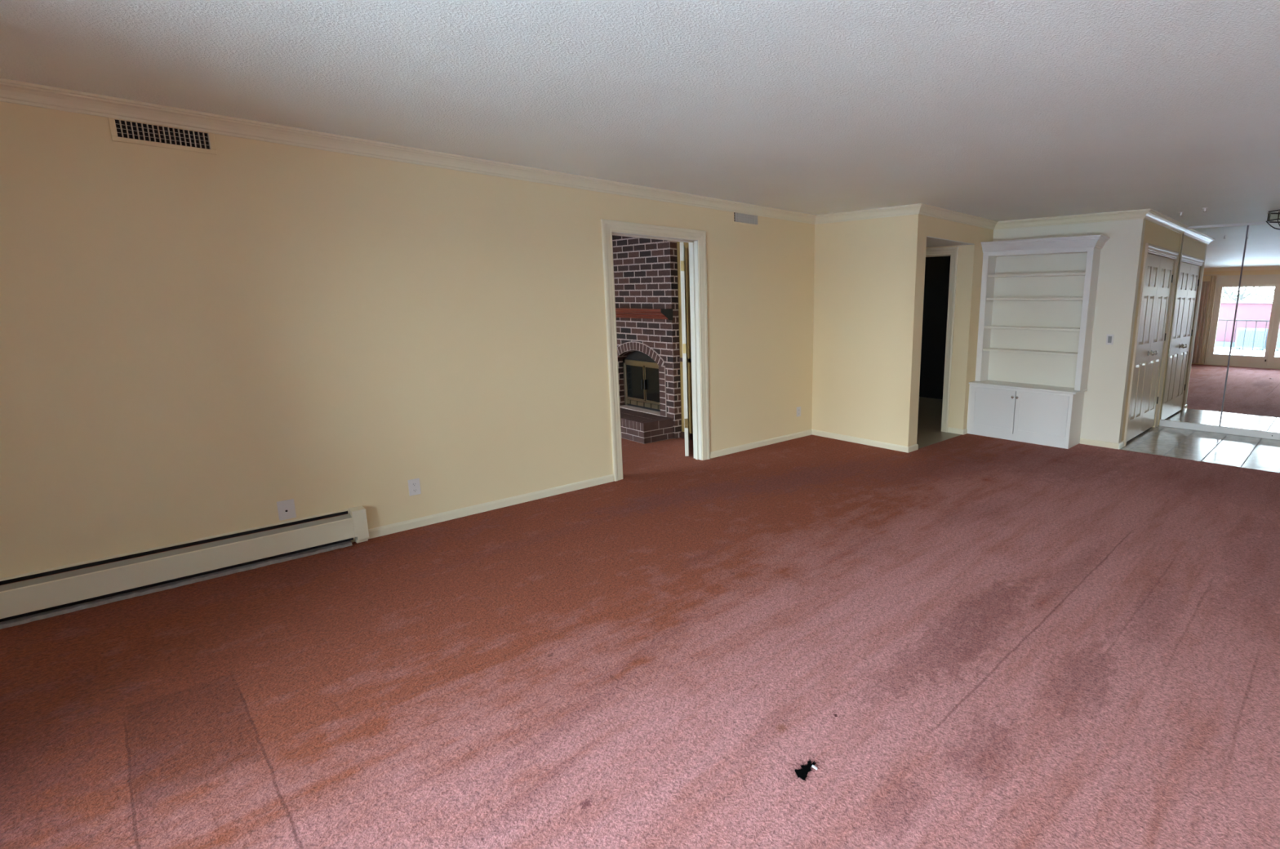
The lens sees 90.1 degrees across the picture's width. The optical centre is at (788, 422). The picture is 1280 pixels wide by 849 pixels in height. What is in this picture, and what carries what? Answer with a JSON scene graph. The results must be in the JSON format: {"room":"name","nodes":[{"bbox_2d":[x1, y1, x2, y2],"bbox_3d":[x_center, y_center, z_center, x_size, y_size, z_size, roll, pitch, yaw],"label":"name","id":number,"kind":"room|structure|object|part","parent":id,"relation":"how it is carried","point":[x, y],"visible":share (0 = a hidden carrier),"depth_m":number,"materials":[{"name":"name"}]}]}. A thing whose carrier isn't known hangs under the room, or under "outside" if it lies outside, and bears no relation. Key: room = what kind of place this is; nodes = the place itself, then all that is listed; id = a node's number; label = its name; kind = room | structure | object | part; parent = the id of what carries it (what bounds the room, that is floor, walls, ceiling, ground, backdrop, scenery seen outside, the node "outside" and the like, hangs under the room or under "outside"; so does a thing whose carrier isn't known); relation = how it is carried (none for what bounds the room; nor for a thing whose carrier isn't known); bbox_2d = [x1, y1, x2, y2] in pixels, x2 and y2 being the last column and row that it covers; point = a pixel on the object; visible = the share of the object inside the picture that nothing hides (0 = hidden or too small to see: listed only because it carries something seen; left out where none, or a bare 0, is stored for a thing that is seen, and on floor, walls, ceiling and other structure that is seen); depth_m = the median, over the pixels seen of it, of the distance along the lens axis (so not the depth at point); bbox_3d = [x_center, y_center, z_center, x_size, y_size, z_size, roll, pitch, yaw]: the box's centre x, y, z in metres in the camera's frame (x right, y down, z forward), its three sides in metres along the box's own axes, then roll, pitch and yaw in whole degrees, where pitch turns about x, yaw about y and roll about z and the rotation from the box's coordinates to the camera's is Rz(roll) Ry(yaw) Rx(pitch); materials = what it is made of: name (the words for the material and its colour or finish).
{"room":"empty living room","nodes":[
{"label":"empty living room","id":0,"kind":"room"},
{"bbox_2d":[0,101,814,578],"bbox_3d":[-2.006,-0.607,4.622,0.120,2.440,6.716,10,15,41],"label":"wall","id":1,"kind":"structure","parent":0,"point":[193,344],"depth_m":3.61,"materials":[{"name":"beige paint"}]},
{"bbox_2d":[107,117,217,154],"bbox_3d":[-3.111,-1.432,3.100,0.017,0.115,0.376,10,15,41],"label":"air vent","id":2,"kind":"object","parent":1,"relation":"in","point":[121,130],"visible":1,"depth_m":3.09,"materials":[{"name":"beige metal"}]},
{"bbox_3d":[-3.210,-1.415,2.989,0.015,0.078,0.004,7,13,32],"label":"blade","id":3,"kind":"part","parent":2,"relation":"part of","materials":[{"name":"silver metal"}]},
{"bbox_3d":[-3.198,-1.417,3.003,0.015,0.078,0.004,7,13,32],"label":"blade","id":4,"kind":"part","parent":2,"relation":"part of","materials":[{"name":"silver metal"}]},
{"bbox_3d":[-3.186,-1.420,3.016,0.015,0.078,0.004,7,13,32],"label":"blade","id":5,"kind":"part","parent":2,"relation":"part of","materials":[{"name":"silver metal"}]},
{"bbox_3d":[-3.173,-1.422,3.030,0.015,0.078,0.004,7,13,32],"label":"blade","id":6,"kind":"part","parent":2,"relation":"part of","materials":[{"name":"silver metal"}]},
{"bbox_3d":[-3.161,-1.425,3.043,0.015,0.078,0.004,7,13,32],"label":"blade","id":7,"kind":"part","parent":2,"relation":"part of","materials":[{"name":"silver metal"}]},
{"bbox_3d":[-3.149,-1.427,3.057,0.015,0.078,0.004,7,13,32],"label":"blade","id":8,"kind":"part","parent":2,"relation":"part of","materials":[{"name":"silver metal"}]},
{"bbox_3d":[-3.136,-1.430,3.070,0.015,0.078,0.004,7,13,32],"label":"blade","id":9,"kind":"part","parent":2,"relation":"part of","materials":[{"name":"silver metal"}]},
{"bbox_3d":[-3.124,-1.433,3.084,0.015,0.078,0.004,7,13,32],"label":"blade","id":10,"kind":"part","parent":2,"relation":"part of","materials":[{"name":"silver metal"}]},
{"bbox_3d":[-3.112,-1.435,3.097,0.015,0.078,0.004,7,13,32],"label":"blade","id":11,"kind":"part","parent":2,"relation":"part of","materials":[{"name":"silver metal"}]},
{"bbox_3d":[-3.099,-1.438,3.111,0.015,0.078,0.004,7,13,32],"label":"blade","id":12,"kind":"part","parent":2,"relation":"part of","materials":[{"name":"silver metal"}]},
{"bbox_3d":[-3.087,-1.440,3.124,0.015,0.078,0.004,7,13,32],"label":"blade","id":13,"kind":"part","parent":2,"relation":"part of","materials":[{"name":"silver metal"}]},
{"bbox_3d":[-3.075,-1.443,3.138,0.015,0.078,0.004,7,13,32],"label":"blade","id":14,"kind":"part","parent":2,"relation":"part of","materials":[{"name":"silver metal"}]},
{"bbox_3d":[-3.062,-1.445,3.151,0.015,0.078,0.004,7,13,32],"label":"blade","id":15,"kind":"part","parent":2,"relation":"part of","materials":[{"name":"silver metal"}]},
{"bbox_3d":[-3.050,-1.448,3.164,0.015,0.078,0.004,7,13,32],"label":"blade","id":16,"kind":"part","parent":2,"relation":"part of","materials":[{"name":"silver metal"}]},
{"bbox_3d":[-3.038,-1.450,3.178,0.015,0.078,0.004,7,13,32],"label":"blade","id":17,"kind":"part","parent":2,"relation":"part of","materials":[{"name":"silver metal"}]},
{"bbox_3d":[-3.025,-1.453,3.191,0.015,0.078,0.004,7,13,32],"label":"blade","id":18,"kind":"part","parent":2,"relation":"part of","materials":[{"name":"silver metal"}]},
{"bbox_3d":[-3.013,-1.455,3.205,0.015,0.078,0.004,7,13,32],"label":"blade","id":19,"kind":"part","parent":2,"relation":"part of","materials":[{"name":"silver metal"}]},
{"bbox_3d":[-3.001,-1.458,3.218,0.015,0.078,0.004,7,13,32],"label":"blade","id":20,"kind":"part","parent":2,"relation":"part of","materials":[{"name":"silver metal"}]},
{"bbox_2d":[0,506,368,629],"bbox_3d":[-3.430,0.797,3.140,0.078,0.226,2.222,10,15,41],"label":"baseboard heater","id":21,"kind":"object","parent":1,"relation":"attached to","point":[27,597],"visible":1,"depth_m":3.28,"materials":[{"name":"beige metal"}]},
{"bbox_3d":[-3.474,0.765,3.127,0.020,0.154,2.152,10,15,41],"label":"plate","id":22,"kind":"part","parent":21,"relation":"part of","materials":[{"name":"beige metal"}]},
{"bbox_2d":[276,498,296,520],"bbox_3d":[-2.962,0.516,3.668,0.008,0.116,0.080,10,15,41],"label":"cable plate","id":23,"kind":"object","parent":1,"relation":"attached to","point":[286,508],"visible":1,"depth_m":3.67,"materials":[{"name":"white plastic"}]},
{"bbox_2d":[407,478,421,496],"bbox_3d":[-2.507,0.434,4.167,0.008,0.110,0.070,10,15,41],"label":"wall outlet","id":24,"kind":"object","parent":1,"relation":"attached to","point":[414,486],"visible":1,"depth_m":4.16,"materials":[{"name":"white plastic"}]},
{"bbox_2d":[368,474,613,538],"bbox_3d":[-2.104,0.597,4.653,0.012,0.062,1.813,10,15,41],"label":"baseboard","id":25,"kind":"structure","parent":1,"relation":"attached to","point":[385,530],"depth_m":4.52,"materials":[{"name":"beige paint"}]},
{"bbox_2d":[0,77,1188,234],"bbox_3d":[-0.075,-1.935,5.349,10.618,0.082,2.242,-6,13,-29],"label":"crown molding","id":26,"kind":"structure","parent":1,"relation":"attached to","point":[14,91],"depth_m":3.95,"materials":[{"name":"beige paint"}]},
{"bbox_2d":[600,218,710,481],"bbox_3d":[-1.169,-0.635,5.550,0.144,2.154,1.074,10,15,41],"label":"door frame","id":27,"kind":"structure","parent":1,"relation":"attached to","point":[608,226],"depth_m":5.63,"materials":[{"name":"beige paint"}]},
{"bbox_2d":[732,211,758,226],"bbox_3d":[-0.411,-1.983,6.050,0.017,0.121,0.354,10,15,41],"label":"air vent","id":28,"kind":"object","parent":1,"relation":"in","point":[738,218],"visible":1,"depth_m":6.04,"materials":[{"name":"beige metal"}]},
{"bbox_2d":[796,406,800,417],"bbox_3d":[0.120,-0.122,7.033,0.008,0.110,0.070,10,15,41],"label":"wall outlet","id":29,"kind":"object","parent":1,"relation":"attached to","point":[798,409],"visible":1,"depth_m":7.03,"materials":[{"name":"white plastic"}]},
{"bbox_2d":[0,396,1279,848],"bbox_3d":[0.571,0.627,4.891,11.800,0.050,10.460,10,15,41],"label":"floor","id":30,"kind":"structure","parent":0,"point":[971,641],"depth_m":2.59,"materials":[{"name":"carpet"}]},
{"bbox_2d":[612,235,681,444],"bbox_3d":[-1.784,-1.104,7.197,1.418,2.440,0.768,10,15,41],"label":"fireplace","id":31,"kind":"object","parent":30,"relation":"on","point":[646,269],"visible":0.67,"depth_m":7.00,"materials":[{"name":"brick"}]},
{"bbox_3d":[-1.860,-0.492,7.549,0.379,0.423,0.006,10,15,41],"label":"door trim","id":32,"kind":"part","parent":31,"relation":"part of","materials":[{"name":"gold metal"}]},
{"bbox_3d":[-1.855,-0.493,7.554,0.379,0.423,0.010,10,15,41],"label":"glass door","id":33,"kind":"part","parent":31,"relation":"part of","materials":[{"name":"black glass"}]},
{"bbox_3d":[-1.709,-0.447,7.428,0.870,0.567,0.024,10,15,41],"label":"brass frame","id":34,"kind":"part","parent":31,"relation":"part of","materials":[{"name":"beige"}]},
{"bbox_2d":[615,307,667,319],"bbox_3d":[-1.820,-1.253,7.124,1.400,0.109,0.142,10,15,41],"label":"mantel shelf","id":35,"kind":"object","parent":31,"relation":"attached to","point":[620,313],"depth_m":6.96,"materials":[{"name":"red wood"}]},
{"bbox_3d":[-1.744,-0.456,7.428,0.016,0.120,0.024,10,15,41],"label":"handle","id":36,"kind":"part","parent":31,"relation":"part of","materials":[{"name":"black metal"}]},
{"bbox_3d":[-1.703,-0.449,7.391,0.016,0.120,0.024,10,15,41],"label":"handle","id":37,"kind":"part","parent":31,"relation":"part of","materials":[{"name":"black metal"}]},
{"bbox_3d":[-1.566,-0.440,7.290,0.379,0.423,0.006,10,15,41],"label":"door trim","id":38,"kind":"part","parent":31,"relation":"part of","materials":[{"name":"gold metal"}]},
{"bbox_3d":[-1.561,-0.441,7.295,0.379,0.423,0.010,10,15,41],"label":"glass door","id":39,"kind":"part","parent":31,"relation":"part of","materials":[{"name":"black glass"}]},
{"bbox_2d":[794,758,817,780],"bbox_3d":[0.060,1.145,2.047,0.066,0.011,0.102,10,15,41],"label":"debris","id":40,"kind":"object","parent":30,"relation":"on","point":[802,773],"visible":1,"depth_m":2.05,"materials":[{"name":"black"}]},
{"bbox_2d":[966,379,1087,448],"bbox_3d":[2.674,-0.115,7.054,1.194,0.615,0.420,10,15,41],"label":"base cabinet","id":41,"kind":"object","parent":30,"relation":"on","point":[1051,415],"visible":0.99,"depth_m":6.87,"materials":[{"name":"white paint"}]},
{"bbox_3d":[2.336,-0.145,7.122,0.524,0.486,0.015,10,15,41],"label":"door","id":42,"kind":"part","parent":41,"relation":"part of","materials":[{"name":"white paint"}]},
{"bbox_3d":[2.745,-0.072,6.761,0.562,0.486,0.015,10,15,41],"label":"door","id":43,"kind":"part","parent":41,"relation":"part of","materials":[{"name":"white paint"}]},
{"bbox_2d":[974,234,1110,391],"bbox_3d":[2.743,-1.197,6.860,1.261,1.582,0.314,10,15,41],"label":"bookcase","id":44,"kind":"object","parent":41,"relation":"on","point":[1038,295],"visible":1,"depth_m":6.92,"materials":[{"name":"white paint"}]},
{"bbox_3d":[2.330,-1.235,7.297,0.064,1.484,0.218,10,15,41],"label":"panel","id":45,"kind":"part","parent":44,"relation":"part of","materials":[{"name":"white paint"}]},
{"bbox_3d":[2.734,-0.796,6.984,1.058,0.026,0.193,10,15,41],"label":"shelf","id":46,"kind":"part","parent":44,"relation":"part of","materials":[{"name":"beige paint"}]},
{"bbox_3d":[2.736,-1.051,6.934,1.058,0.026,0.193,10,15,41],"label":"shelf","id":47,"kind":"part","parent":44,"relation":"part of","materials":[{"name":"beige paint"}]},
{"bbox_3d":[2.738,-1.365,6.874,1.058,0.026,0.193,10,15,41],"label":"shelf","id":48,"kind":"part","parent":44,"relation":"part of","materials":[{"name":"beige paint"}]},
{"bbox_3d":[2.740,-1.620,6.824,1.058,0.026,0.193,10,15,41],"label":"shelf","id":49,"kind":"part","parent":44,"relation":"part of","materials":[{"name":"beige paint"}]},
{"bbox_3d":[2.811,-1.173,6.995,1.063,1.484,0.026,10,15,41],"label":"panel","id":50,"kind":"part","parent":44,"relation":"part of","materials":[{"name":"beige paint"}]},
{"bbox_3d":[2.744,-1.863,6.780,1.063,0.048,0.188,10,15,41],"label":"panel","id":51,"kind":"part","parent":44,"relation":"part of","materials":[{"name":"beige paint"}]},
{"bbox_3d":[2.748,-1.918,6.720,1.261,0.113,0.314,10,15,41],"label":"crown","id":52,"kind":"part","parent":44,"relation":"part of","materials":[{"name":"white paint"}]},
{"bbox_3d":[3.166,-1.086,6.560,0.058,1.484,0.218,10,15,41],"label":"panel","id":53,"kind":"part","parent":44,"relation":"part of","materials":[{"name":"white paint"}]},
{"bbox_2d":[0,0,1279,226],"bbox_3d":[0.582,-1.843,4.420,12.020,0.100,10.462,10,15,41],"label":"ceiling","id":54,"kind":"structure","parent":0,"point":[997,110],"depth_m":2.69,"materials":[{"name":"white paint"}]},
{"bbox_2d":[1266,208,1279,230],"bbox_3d":[4.900,-1.974,6.094,0.334,0.220,0.334,10,15,41],"label":"ceiling light","id":55,"kind":"object","parent":54,"relation":"attached to","point":[1268,220],"visible":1,"depth_m":6.13,"materials":[{"name":"brown metal"}]},
{"bbox_2d":[626,399,660,409],"bbox_3d":[-1.734,-0.215,7.496,0.835,0.050,0.016,10,15,41],"label":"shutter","id":56,"kind":"object","parent":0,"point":[642,404],"depth_m":7.51,"materials":[{"name":"gold metal"}]},
{"bbox_2d":[676,241,693,433],"bbox_3d":[-3.804,-0.830,5.709,4.038,2.440,5.962,10,15,41],"label":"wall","id":57,"kind":"structure","parent":0,"point":[686,244],"depth_m":6.76,"materials":[{"name":"beige paint"}]},
{"bbox_2d":[680,242,689,456],"bbox_3d":[-1.050,-0.743,6.330,0.041,2.044,0.803,-1,11,-8],"label":"door","id":58,"kind":"structure","parent":57,"relation":"in","point":[682,257],"depth_m":6.00,"materials":[{"name":"beige paint"}]},
{"bbox_2d":[678,357,691,362],"bbox_3d":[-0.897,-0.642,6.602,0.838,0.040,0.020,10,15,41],"label":"hinge","id":59,"kind":"object","parent":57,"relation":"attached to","point":[680,359],"visible":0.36,"depth_m":6.83,"materials":[{"name":"metal"}]},
{"bbox_2d":[680,431,693,440],"bbox_3d":[-0.901,0.193,6.766,0.838,0.070,0.015,10,15,41],"label":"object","id":60,"kind":"structure","parent":57,"relation":"attached to","point":[682,433],"depth_m":6.99,"materials":[{"name":"wood"}]},
{"bbox_2d":[812,213,993,446],"bbox_3d":[1.320,-1.103,7.306,1.412,2.440,1.792,10,15,41],"label":"wall","id":61,"kind":"structure","parent":0,"point":[869,273],"depth_m":6.59,"materials":[{"name":"beige paint"}]},
{"bbox_2d":[710,429,918,458],"bbox_3d":[0.297,0.290,6.328,1.304,0.062,1.759,10,15,41],"label":"baseboard","id":62,"kind":"structure","parent":61,"relation":"attached to","point":[831,435],"depth_m":6.68,"materials":[{"name":"beige paint"}]},
{"bbox_2d":[919,256,950,399],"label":"door","id":63,"kind":"structure","parent":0,"point":[936,282],"depth_m":9.90,"materials":[{"name":"black paint"}]},
{"bbox_2d":[947,426,967,435],"bbox_3d":[2.017,0.095,7.398,0.202,0.062,0.097,10,15,41],"label":"baseboard","id":64,"kind":"structure","parent":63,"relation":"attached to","point":[953,430],"depth_m":7.35,"materials":[{"name":"beige paint"}]},
{"bbox_2d":[925,244,966,427],"bbox_3d":[0.469,-1.205,7.800,3.150,2.440,1.255,10,15,41],"label":"wall","id":65,"kind":"structure","parent":0,"point":[962,248],"depth_m":7.19,"materials":[{"name":"beige paint"}]},
{"bbox_2d":[925,246,958,432],"bbox_3d":[1.584,-1.008,7.593,0.986,2.148,0.124,10,15,41],"label":"door frame","id":66,"kind":"structure","parent":65,"relation":"attached to","point":[953,252],"depth_m":7.23,"materials":[{"name":"beige paint"}]},
{"bbox_2d":[925,235,973,247],"bbox_3d":[0.921,-2.053,7.227,2.148,0.006,1.055,10,15,41],"label":"ceiling","id":67,"kind":"structure","parent":0,"point":[931,241],"depth_m":6.76,"materials":[{"name":"white paint"}]},
{"bbox_2d":[992,218,1146,443],"bbox_3d":[2.988,-1.023,6.952,1.554,2.440,0.100,10,15,41],"label":"wall","id":68,"kind":"structure","parent":0,"point":[1121,255],"depth_m":6.54,"materials":[{"name":"beige paint"}]},
{"bbox_2d":[1080,438,1124,449],"bbox_3d":[3.447,0.217,6.821,0.396,0.062,0.209,10,15,41],"label":"baseboard","id":69,"kind":"structure","parent":68,"relation":"attached to","point":[1082,441],"depth_m":6.73,"materials":[{"name":"beige paint"}]},
{"bbox_2d":[1106,333,1114,344],"bbox_3d":[3.388,-0.873,6.540,0.070,0.108,0.010,10,15,41],"label":"light switch","id":70,"kind":"object","parent":68,"relation":"attached to","point":[1109,339],"visible":1,"depth_m":6.54,"materials":[{"name":"white plastic"}]},
{"bbox_2d":[1120,219,1181,441],"bbox_3d":[3.875,-1.097,7.367,0.800,2.440,1.714,10,15,41],"label":"wall","id":71,"kind":"structure","parent":0,"point":[1156,234],"depth_m":6.65,"materials":[{"name":"beige paint"}]},
{"bbox_2d":[1126,253,1173,441],"bbox_3d":[4.183,-0.861,7.136,0.094,2.024,1.352,10,15,41],"label":"door","id":72,"kind":"structure","parent":71,"relation":"in","point":[1159,269],"depth_m":7.12,"materials":[{"name":"beige paint"}]},
{"bbox_3d":[3.845,-0.337,6.893,0.008,0.605,0.170,10,15,41],"label":"raised panel","id":73,"kind":"part","parent":72,"relation":"part of","materials":[{"name":"beige paint"}]},
{"bbox_3d":[4.021,-0.373,7.085,0.008,0.605,0.170,10,15,41],"label":"raised panel","id":74,"kind":"part","parent":72,"relation":"part of","materials":[{"name":"beige paint"}]},
{"bbox_3d":[3.850,-1.109,6.743,0.008,0.512,0.170,10,15,41],"label":"raised panel","id":75,"kind":"part","parent":72,"relation":"part of","materials":[{"name":"beige paint"}]},
{"bbox_3d":[3.853,-1.567,6.654,0.008,0.198,0.170,10,15,41],"label":"raised panel","id":76,"kind":"part","parent":72,"relation":"part of","materials":[{"name":"beige paint"}]},
{"bbox_3d":[4.026,-1.145,6.935,0.008,0.512,0.170,10,15,41],"label":"raised panel","id":77,"kind":"part","parent":72,"relation":"part of","materials":[{"name":"beige paint"}]},
{"bbox_3d":[4.287,-0.427,7.376,0.008,0.605,0.182,10,15,41],"label":"raised panel","id":78,"kind":"part","parent":72,"relation":"part of","materials":[{"name":"beige paint"}]},
{"bbox_3d":[4.133,-0.785,7.071,0.062,0.059,0.059,10,15,41],"label":"knob","id":79,"kind":"part","parent":72,"relation":"part of","materials":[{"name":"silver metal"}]},
{"bbox_3d":[4.029,-1.603,6.846,0.008,0.198,0.170,10,15,41],"label":"raised panel","id":80,"kind":"part","parent":72,"relation":"part of","materials":[{"name":"beige paint"}]},
{"bbox_3d":[4.473,-0.465,7.580,0.008,0.605,0.182,10,15,41],"label":"raised panel","id":81,"kind":"part","parent":72,"relation":"part of","materials":[{"name":"beige paint"}]},
{"bbox_3d":[4.292,-1.199,7.226,0.008,0.512,0.182,10,15,41],"label":"raised panel","id":82,"kind":"part","parent":72,"relation":"part of","materials":[{"name":"beige paint"}]},
{"bbox_3d":[4.295,-1.658,7.137,0.008,0.198,0.182,10,15,41],"label":"raised panel","id":83,"kind":"part","parent":72,"relation":"part of","materials":[{"name":"beige paint"}]},
{"bbox_3d":[4.479,-1.237,7.430,0.008,0.512,0.182,10,15,41],"label":"raised panel","id":84,"kind":"part","parent":72,"relation":"part of","materials":[{"name":"beige paint"}]},
{"bbox_3d":[4.482,-1.696,7.341,0.008,0.198,0.182,10,15,41],"label":"raised panel","id":85,"kind":"part","parent":72,"relation":"part of","materials":[{"name":"beige paint"}]},
{"bbox_2d":[1123,243,1178,446],"bbox_3d":[4.183,-0.896,7.130,0.022,2.140,1.526,10,15,41],"label":"door frame","id":86,"kind":"structure","parent":71,"relation":"attached to","point":[1150,248],"depth_m":6.78,"materials":[{"name":"beige paint"}]},
{"bbox_2d":[1158,222,1279,432],"bbox_3d":[6.301,-0.897,6.425,5.696,2.440,0.100,10,15,41],"label":"wall","id":87,"kind":"structure","parent":0,"point":[1279,223],"depth_m":7.67,"materials":[{"name":"beige paint"}]},
{"bbox_2d":[1160,225,1248,426],"bbox_3d":[4.993,-1.142,7.497,0.645,2.330,0.015,10,15,41],"label":"mirror panel","id":88,"kind":"object","parent":87,"relation":"attached to","point":[1211,260],"visible":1,"depth_m":7.48,"materials":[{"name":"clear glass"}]},
{"bbox_2d":[1159,419,1279,439],"bbox_3d":[6.555,0.324,6.332,4.874,0.080,0.030,10,15,41],"label":"sill","id":89,"kind":"structure","parent":87,"relation":"attached to","point":[1235,431],"depth_m":7.49,"materials":[{"name":"white wood"}]},
{"bbox_2d":[1186,220,1279,229],"bbox_3d":[6.575,-2.020,5.883,4.876,0.026,0.018,10,15,41],"label":"trim","id":90,"kind":"structure","parent":87,"relation":"attached to","point":[1264,222],"depth_m":7.17,"materials":[{"name":"white wood"}]},
{"bbox_2d":[1220,223,1279,432],"bbox_3d":[5.471,-1.057,7.078,0.633,2.330,0.008,10,15,41],"label":"mirror panel","id":91,"kind":"object","parent":87,"relation":"attached to","point":[1252,392],"visible":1,"depth_m":7.15,"materials":[{"name":"clear glass"}]}
]}

